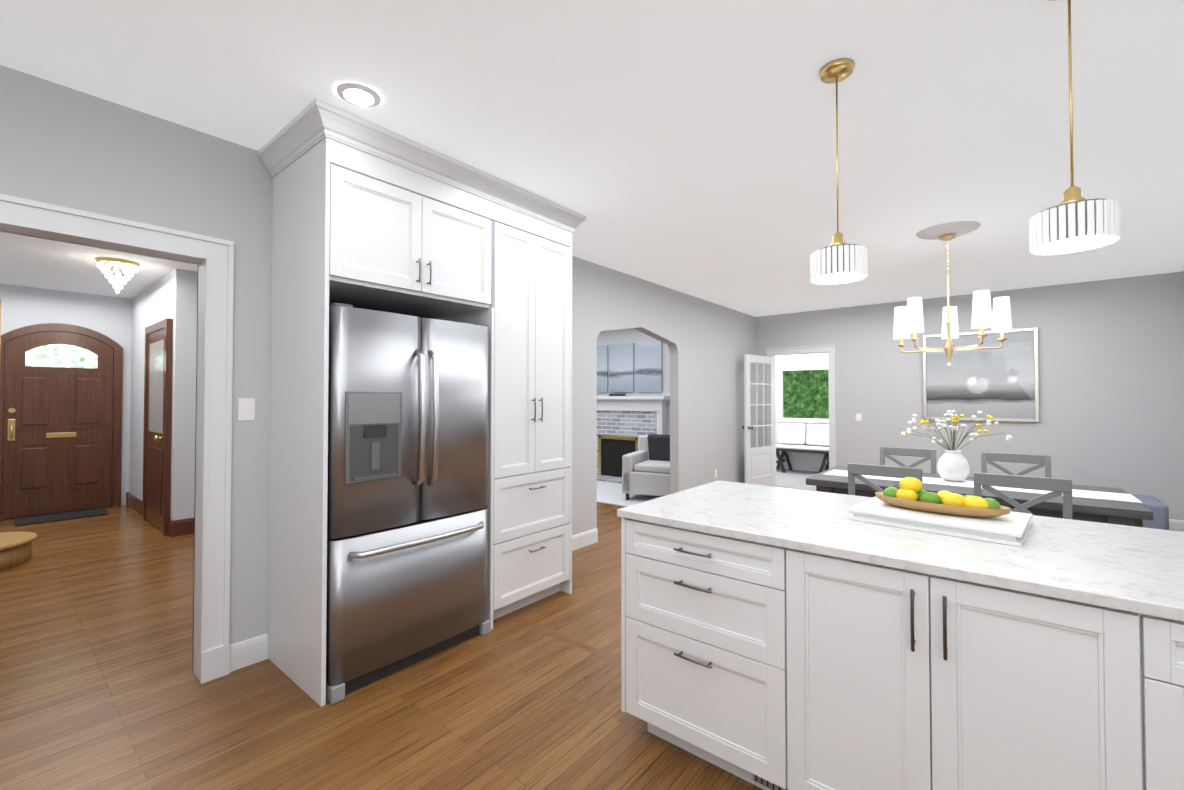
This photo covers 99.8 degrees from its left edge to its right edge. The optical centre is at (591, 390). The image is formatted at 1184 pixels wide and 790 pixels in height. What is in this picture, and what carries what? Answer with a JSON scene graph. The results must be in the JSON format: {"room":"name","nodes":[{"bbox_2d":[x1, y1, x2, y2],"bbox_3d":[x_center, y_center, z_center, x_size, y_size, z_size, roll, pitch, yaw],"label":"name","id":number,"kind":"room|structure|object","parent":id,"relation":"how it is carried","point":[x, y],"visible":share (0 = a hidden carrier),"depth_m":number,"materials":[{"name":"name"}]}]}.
{"room":"dining room and kitchen","nodes":[
{"label":"dining room and kitchen","id":0,"kind":"room"},
{"bbox_2d":[0,284,131,519],"bbox_3d":[-6.680,0.126,5.888,0.120,2.700,2.040,-1,-1,39],"label":"wall","id":1,"kind":"structure","parent":0,"point":[107,316],"depth_m":6.22,"materials":[{"name":"white paint"}]},
{"bbox_2d":[0,323,122,520],"bbox_3d":[-6.418,0.331,6.025,0.102,2.295,1.080,-1,-1,39],"label":"front door","id":2,"kind":"structure","parent":1,"relation":"in","point":[61,389],"depth_m":6.02,"materials":[{"name":"brown wood"}]},
{"bbox_2d":[129,269,190,520],"bbox_3d":[-5.097,0.125,5.830,2.400,2.700,0.120,-1,-1,39],"label":"wall","id":3,"kind":"structure","parent":0,"point":[167,296],"depth_m":5.12,"materials":[{"name":"white paint"}]},
{"bbox_2d":[126,492,142,515],"bbox_3d":[-5.616,1.400,6.139,1.180,0.160,0.030,-1,-1,39],"label":"baseboard","id":4,"kind":"structure","parent":3,"relation":"attached to","point":[132,501],"depth_m":6.20,"materials":[{"name":"brown wood"}]},
{"bbox_2d":[142,318,172,535],"bbox_3d":[-4.738,0.368,5.381,1.080,2.200,0.110,-1,-1,39],"label":"door","id":5,"kind":"structure","parent":3,"relation":"in","point":[156,503],"depth_m":5.30,"materials":[{"name":"brown wood"}]},
{"bbox_2d":[188,271,197,517],"bbox_3d":[-3.905,0.119,5.486,0.120,2.700,0.860,-1,-1,39],"label":"wall","id":6,"kind":"structure","parent":0,"point":[192,414],"depth_m":5.14,"materials":[{"name":"white paint"}]},
{"bbox_2d":[169,518,193,536],"bbox_3d":[-3.907,1.388,5.378,0.048,0.160,0.998,-1,-1,39],"label":"baseboard","id":7,"kind":"structure","parent":6,"relation":"attached to","point":[180,527],"depth_m":5.04,"materials":[{"name":"brown wood"}]},
{"bbox_2d":[0,65,755,644],"bbox_3d":[-0.354,0.102,4.453,0.120,2.700,9.490,-1,-1,39],"label":"wall","id":8,"kind":"structure","parent":0,"point":[62,145],"depth_m":2.61,"materials":[{"name":"grey paint"}]},
{"bbox_2d":[0,194,233,683],"bbox_3d":[-2.195,0.325,2.195,0.171,2.182,0.980,-1,-1,39],"label":"trim","id":9,"kind":"structure","parent":8,"relation":"attached to","point":[212,258],"depth_m":2.46,"materials":[{"name":"white wood"}]},
{"bbox_2d":[238,398,254,420],"bbox_3d":[-1.797,0.096,2.593,0.008,0.116,0.074,-1,-1,39],"label":"light switch","id":10,"kind":"object","parent":8,"relation":"attached to","point":[246,409],"visible":1,"depth_m":2.59,"materials":[{"name":"white plastic"}]},
{"bbox_2d":[271,150,493,318],"bbox_3d":[-1.161,-0.789,2.859,0.667,0.571,0.940,-1,-1,39],"label":"upper cabinet","id":11,"kind":"object","parent":8,"relation":"attached to","point":[367,214],"depth_m":2.55,"materials":[{"name":"white wood"}]},
{"bbox_2d":[572,528,597,550],"bbox_3d":[-0.300,1.386,4.392,0.014,0.132,1.105,-1,-1,39],"label":"baseboard","id":12,"kind":"structure","parent":8,"relation":"attached to","point":[583,539],"depth_m":4.66,"materials":[{"name":"white wood"}]},
{"bbox_2d":[0,469,817,789],"bbox_3d":[-0.112,1.497,5.655,10.540,0.050,11.690,-1,-1,39],"label":"floor","id":13,"kind":"structure","parent":0,"point":[505,703],"depth_m":2.27,"materials":[{"name":"brown wood"}]},
{"bbox_2d":[0,299,0,345],"bbox_3d":[-5.386,0.313,4.467,0.080,2.280,0.090,-1,-1,39],"label":"stair newel post","id":14,"kind":"object","parent":13,"relation":"on","point":[0,322],"visible":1,"depth_m":4.49,"materials":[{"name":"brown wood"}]},
{"bbox_2d":[0,532,36,570],"bbox_3d":[-4.971,1.349,4.199,0.780,0.200,0.390,-1,-1,39],"label":"step","id":15,"kind":"structure","parent":13,"relation":"on","point":[15,549],"depth_m":4.13,"materials":[{"name":"brown wood"}]},
{"bbox_2d":[13,508,108,524],"bbox_3d":[-6.193,1.463,5.829,0.480,0.001,0.740,-1,-1,39],"label":"doormat","id":16,"kind":"object","parent":13,"relation":"on","point":[53,517],"visible":1,"depth_m":5.81,"materials":[{"name":"grey fabric"}]},
{"bbox_2d":[326,303,490,703],"bbox_3d":[-1.106,0.513,2.793,0.735,1.825,0.906,-1,-1,39],"label":"fridge","id":17,"kind":"object","parent":13,"relation":"on","point":[408,501],"visible":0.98,"depth_m":2.52,"materials":[{"name":"grey metal"}]},
{"bbox_2d":[434,210,571,629],"bbox_3d":[-0.631,0.186,3.489,0.667,2.500,0.730,-1,-1,39],"label":"tall cabinet","id":18,"kind":"object","parent":13,"relation":"on","point":[529,324],"depth_m":3.24,"materials":[{"name":"white wood"}]},
{"bbox_2d":[504,613,620,664],"bbox_3d":[-0.034,1.424,2.772,1.320,0.001,0.060,-1,-1,39],"label":"inlay","id":19,"kind":"object","parent":13,"relation":"on","point":[578,644],"visible":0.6,"depth_m":2.86,"materials":[{"name":"brown wood"}]},
{"bbox_2d":[597,481,661,506],"bbox_3d":[-0.434,1.506,7.958,3.880,0.008,1.320,-1,-1,39],"label":"living room rug","id":20,"kind":"object","parent":13,"relation":"on","point":[609,493],"depth_m":7.02,"materials":[{"name":"white carpet"}]},
{"bbox_2d":[622,434,669,499],"bbox_3d":[0.956,1.051,6.979,0.840,0.866,0.840,0,-1,24],"label":"armchair","id":21,"kind":"object","parent":20,"relation":"on","point":[646,468],"visible":0.69,"depth_m":6.73,"materials":[{"name":"grey fabric"}]},
{"bbox_2d":[597,394,669,483],"bbox_3d":[0.368,0.784,8.537,1.980,1.470,0.500,-1,-1,39],"label":"fireplace","id":22,"kind":"object","parent":13,"relation":"on","point":[624,422],"visible":0.62,"depth_m":8.58,"materials":[{"name":"brick"}]},
{"bbox_2d":[776,423,828,472],"bbox_3d":[3.985,1.077,9.345,1.200,0.912,0.500,-1,-1,39],"label":"bench","id":23,"kind":"object","parent":13,"relation":"on","point":[790,436],"visible":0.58,"depth_m":9.38,"materials":[{"name":"white fabric"}]},
{"bbox_2d":[847,463,922,494],"bbox_3d":[2.052,0.963,3.429,0.421,0.945,0.498,-1,-1,39],"label":"chair","id":24,"kind":"object","parent":13,"relation":"on","point":[857,471],"visible":0.29,"depth_m":3.27,"materials":[{"name":"grey paint"}]},
{"bbox_2d":[617,516,1183,789],"bbox_3d":[1.403,0.958,1.542,2.628,0.892,0.918,-1,-1,39],"label":"kitchen island","id":25,"kind":"object","parent":13,"relation":"on","point":[776,638],"depth_m":1.46,"materials":[{"name":"painted wood"},{"name":"marble"},{"name":"bronze"}]},
{"bbox_2d":[617,480,1183,615],"bbox_3d":[1.434,0.496,1.578,2.664,0.030,0.955,-1,-1,39],"label":"island countertop","id":26,"kind":"structure","parent":25,"relation":"on","point":[1131,566],"depth_m":1.57,"materials":[{"name":"white stone"}]},
{"bbox_2d":[848,477,1032,546],"bbox_3d":[1.277,0.405,1.841,0.380,0.157,0.500,1,-1,-45],"label":"tray","id":27,"kind":"object","parent":26,"relation":"on","point":[911,503],"visible":1,"depth_m":1.75,"materials":[{"name":"white stone"}]},
{"bbox_2d":[880,446,935,473],"bbox_3d":[2.659,0.977,4.248,0.421,0.945,0.498,-1,-1,39],"label":"chair","id":28,"kind":"object","parent":13,"relation":"on","point":[927,454],"visible":0.25,"depth_m":4.41,"materials":[{"name":"grey paint"}]},
{"bbox_2d":[806,466,1153,525],"bbox_3d":[2.630,1.054,3.612,1.800,0.770,0.920,-1,-1,39],"label":"dining table","id":29,"kind":"object","parent":13,"relation":"on","point":[1108,511],"visible":0.31,"depth_m":3.08,"materials":[{"name":"grey wood"}]},
{"bbox_2d":[824,470,847,476],"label":"table runner","id":30,"kind":"object","parent":29,"relation":"on","point":[833,472],"depth_m":4.06,"materials":[{"name":"white fabric"}]},
{"bbox_2d":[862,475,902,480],"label":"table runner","id":31,"kind":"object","parent":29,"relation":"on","point":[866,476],"depth_m":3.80,"materials":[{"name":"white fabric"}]},
{"bbox_2d":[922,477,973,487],"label":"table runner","id":32,"kind":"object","parent":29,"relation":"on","point":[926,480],"depth_m":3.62,"materials":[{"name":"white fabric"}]},
{"bbox_2d":[901,410,1012,481],"bbox_3d":[2.691,0.402,3.702,0.667,0.526,0.337,-1,-1,39],"label":"vase","id":33,"kind":"object","parent":32,"relation":"on","point":[953,465],"visible":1,"depth_m":3.65,"materials":[{"name":"white ceramic"}]},
{"bbox_2d":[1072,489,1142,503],"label":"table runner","id":34,"kind":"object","parent":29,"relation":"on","point":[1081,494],"depth_m":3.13,"materials":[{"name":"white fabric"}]},
{"bbox_2d":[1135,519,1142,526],"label":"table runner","id":35,"kind":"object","parent":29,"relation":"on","point":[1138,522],"depth_m":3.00,"materials":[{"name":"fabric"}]},
{"bbox_2d":[981,452,1051,477],"bbox_3d":[3.223,0.969,3.785,0.421,0.945,0.498,-1,-1,39],"label":"chair","id":36,"kind":"object","parent":13,"relation":"on","point":[1040,461],"visible":0.29,"depth_m":3.95,"materials":[{"name":"grey paint"}]},
{"bbox_2d":[974,472,1071,518],"bbox_3d":[2.577,0.956,2.998,0.421,0.945,0.498,-1,-1,39],"label":"chair","id":37,"kind":"object","parent":13,"relation":"on","point":[1057,487],"visible":0.27,"depth_m":2.80,"materials":[{"name":"grey paint"}]},
{"bbox_2d":[1132,494,1168,529],"bbox_3d":[5.090,1.252,5.030,0.900,0.420,0.520,-1,-1,39],"label":"upholstered bench","id":38,"kind":"object","parent":13,"relation":"on","point":[1159,509],"visible":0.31,"depth_m":4.60,"materials":[{"name":"fabric"}]},
{"bbox_2d":[0,0,1183,316],"bbox_3d":[-0.810,-1.281,4.850,10.540,0.080,9.490,-1,-1,39],"label":"ceiling","id":39,"kind":"structure","parent":0,"point":[686,146],"depth_m":2.27,"materials":[{"name":"white paint"}]},
{"bbox_2d":[95,257,139,293],"bbox_3d":[-4.551,-1.085,4.781,0.310,0.308,0.310,-1,-1,39],"label":"chandelier","id":40,"kind":"object","parent":39,"relation":"hanging from","point":[118,263],"visible":1,"depth_m":4.74,"materials":[{"name":"glass"}]},
{"bbox_2d":[336,83,380,106],"bbox_3d":[-1.011,-1.277,2.162,0.176,0.010,0.176,-1,-1,39],"label":"recessed light","id":41,"kind":"object","parent":39,"relation":"in","point":[356,94],"visible":1,"depth_m":2.15,"materials":[{"name":"white"}]},
{"bbox_2d":[810,58,867,284],"bbox_3d":[0.978,-0.865,1.985,0.204,0.841,0.204,-1,-1,39],"label":"pendant light","id":42,"kind":"object","parent":39,"relation":"hanging from","point":[839,260],"visible":1,"depth_m":1.94,"materials":[{"name":"white glass"}]},
{"bbox_2d":[893,221,1011,365],"bbox_3d":[2.786,-0.725,3.900,0.766,1.056,0.742,-1,-1,39],"label":"dining chandelier","id":43,"kind":"object","parent":39,"relation":"hanging from","point":[908,319],"visible":1,"depth_m":3.76,"materials":[{"name":"white fabric"}]},
{"bbox_2d":[1029,0,1120,254],"bbox_3d":[1.498,-0.872,1.558,0.204,0.841,0.204,-1,-1,39],"label":"pendant light","id":44,"kind":"object","parent":39,"relation":"hanging from","point":[1074,221],"visible":1,"depth_m":1.51,"materials":[{"name":"gold metal"}]},
{"bbox_2d":[597,328,669,434],"bbox_3d":[0.242,0.178,9.055,4.800,2.700,0.120,-1,-1,39],"label":"wall","id":45,"kind":"structure","parent":0,"point":[619,336],"depth_m":8.58,"materials":[{"name":"grey paint"}]},
{"bbox_2d":[597,345,607,392],"bbox_3d":[0.082,-0.397,9.090,0.520,0.850,0.033,-1,-1,39],"label":"picture","id":46,"kind":"object","parent":45,"relation":"attached to","point":[602,350],"depth_m":8.98},
{"bbox_2d":[609,343,633,391],"bbox_3d":[0.514,-0.403,8.735,0.520,0.850,0.033,-1,-1,39],"label":"picture","id":47,"kind":"object","parent":45,"relation":"attached to","point":[621,356],"depth_m":8.71},
{"bbox_2d":[635,340,661,391],"bbox_3d":[0.947,-0.408,8.380,0.520,0.850,0.033,-1,-1,39],"label":"picture","id":48,"kind":"object","parent":45,"relation":"attached to","point":[648,366],"depth_m":8.36},
{"bbox_2d":[776,353,828,471],"bbox_3d":[4.061,0.264,9.735,3.440,2.550,0.120,-1,-1,39],"label":"wall","id":49,"kind":"structure","parent":0,"point":[806,461],"depth_m":9.63,"materials":[{"name":"white paint"}]},
{"bbox_2d":[776,363,828,422],"bbox_3d":[4.238,0.045,9.528,1.400,1.120,0.100,-1,-1,39],"label":"sunroom window","id":50,"kind":"structure","parent":49,"relation":"in","point":[780,369],"depth_m":9.82,"materials":[{"name":"white"}]},
{"bbox_2d":[755,272,1183,519],"bbox_3d":[4.404,0.138,6.608,4.740,2.700,0.120,-1,-1,39],"label":"wall","id":51,"kind":"structure","parent":0,"point":[1111,377],"depth_m":5.72,"materials":[{"name":"grey paint"}]},
{"bbox_2d":[742,354,774,486],"bbox_3d":[2.511,0.479,7.541,0.235,2.023,0.784,-1,-1,39],"label":"french door","id":52,"kind":"structure","parent":51,"relation":"in","point":[759,465],"depth_m":7.48,"materials":[{"name":"white wood"}]},
{"bbox_2d":[766,345,835,485],"bbox_3d":[3.188,0.418,7.596,1.020,2.172,0.166,-1,-1,39],"label":"trim","id":53,"kind":"structure","parent":51,"relation":"attached to","point":[828,349],"depth_m":7.29,"materials":[{"name":"white wood"}]},
{"bbox_2d":[856,414,861,421],"bbox_3d":[3.768,0.377,7.043,0.074,0.115,0.008,-1,-1,39],"label":"light switch","id":54,"kind":"object","parent":51,"relation":"attached to","point":[858,417],"visible":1,"depth_m":7.04,"materials":[{"name":"white plastic"}]},
{"bbox_2d":[923,327,1038,421],"bbox_3d":[4.792,-0.184,6.195,1.130,1.110,0.032,-1,-1,39],"label":"framed picture","id":55,"kind":"object","parent":51,"relation":"attached to","point":[1001,384],"visible":0.98,"depth_m":6.14,"materials":[{"name":"grey paper"}]},
{"bbox_2d":[1169,519,1183,531],"bbox_3d":[4.806,1.415,6.171,3.290,0.132,0.014,-1,-1,39],"label":"baseboard","id":56,"kind":"structure","parent":51,"relation":"attached to","point":[1174,525],"depth_m":5.15,"materials":[{"name":"white wood"}]},
{"bbox_2d":[1182,270,1183,347],"bbox_3d":[3.217,0.054,1.522,0.120,2.700,9.490,-1,-1,39],"label":"wall","id":57,"kind":"structure","parent":0,"point":[1183,302],"depth_m":5.13,"materials":[{"name":"grey paint"}]},
{"label":"outside","id":58,"kind":"structure","parent":0,"visible":0},
{"bbox_2d":[783,369,828,418],"bbox_3d":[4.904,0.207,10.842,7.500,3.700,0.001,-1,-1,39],"label":"hedge","id":59,"kind":"object","parent":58,"point":[805,393],"visible":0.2,"depth_m":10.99,"materials":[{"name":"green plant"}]}
]}

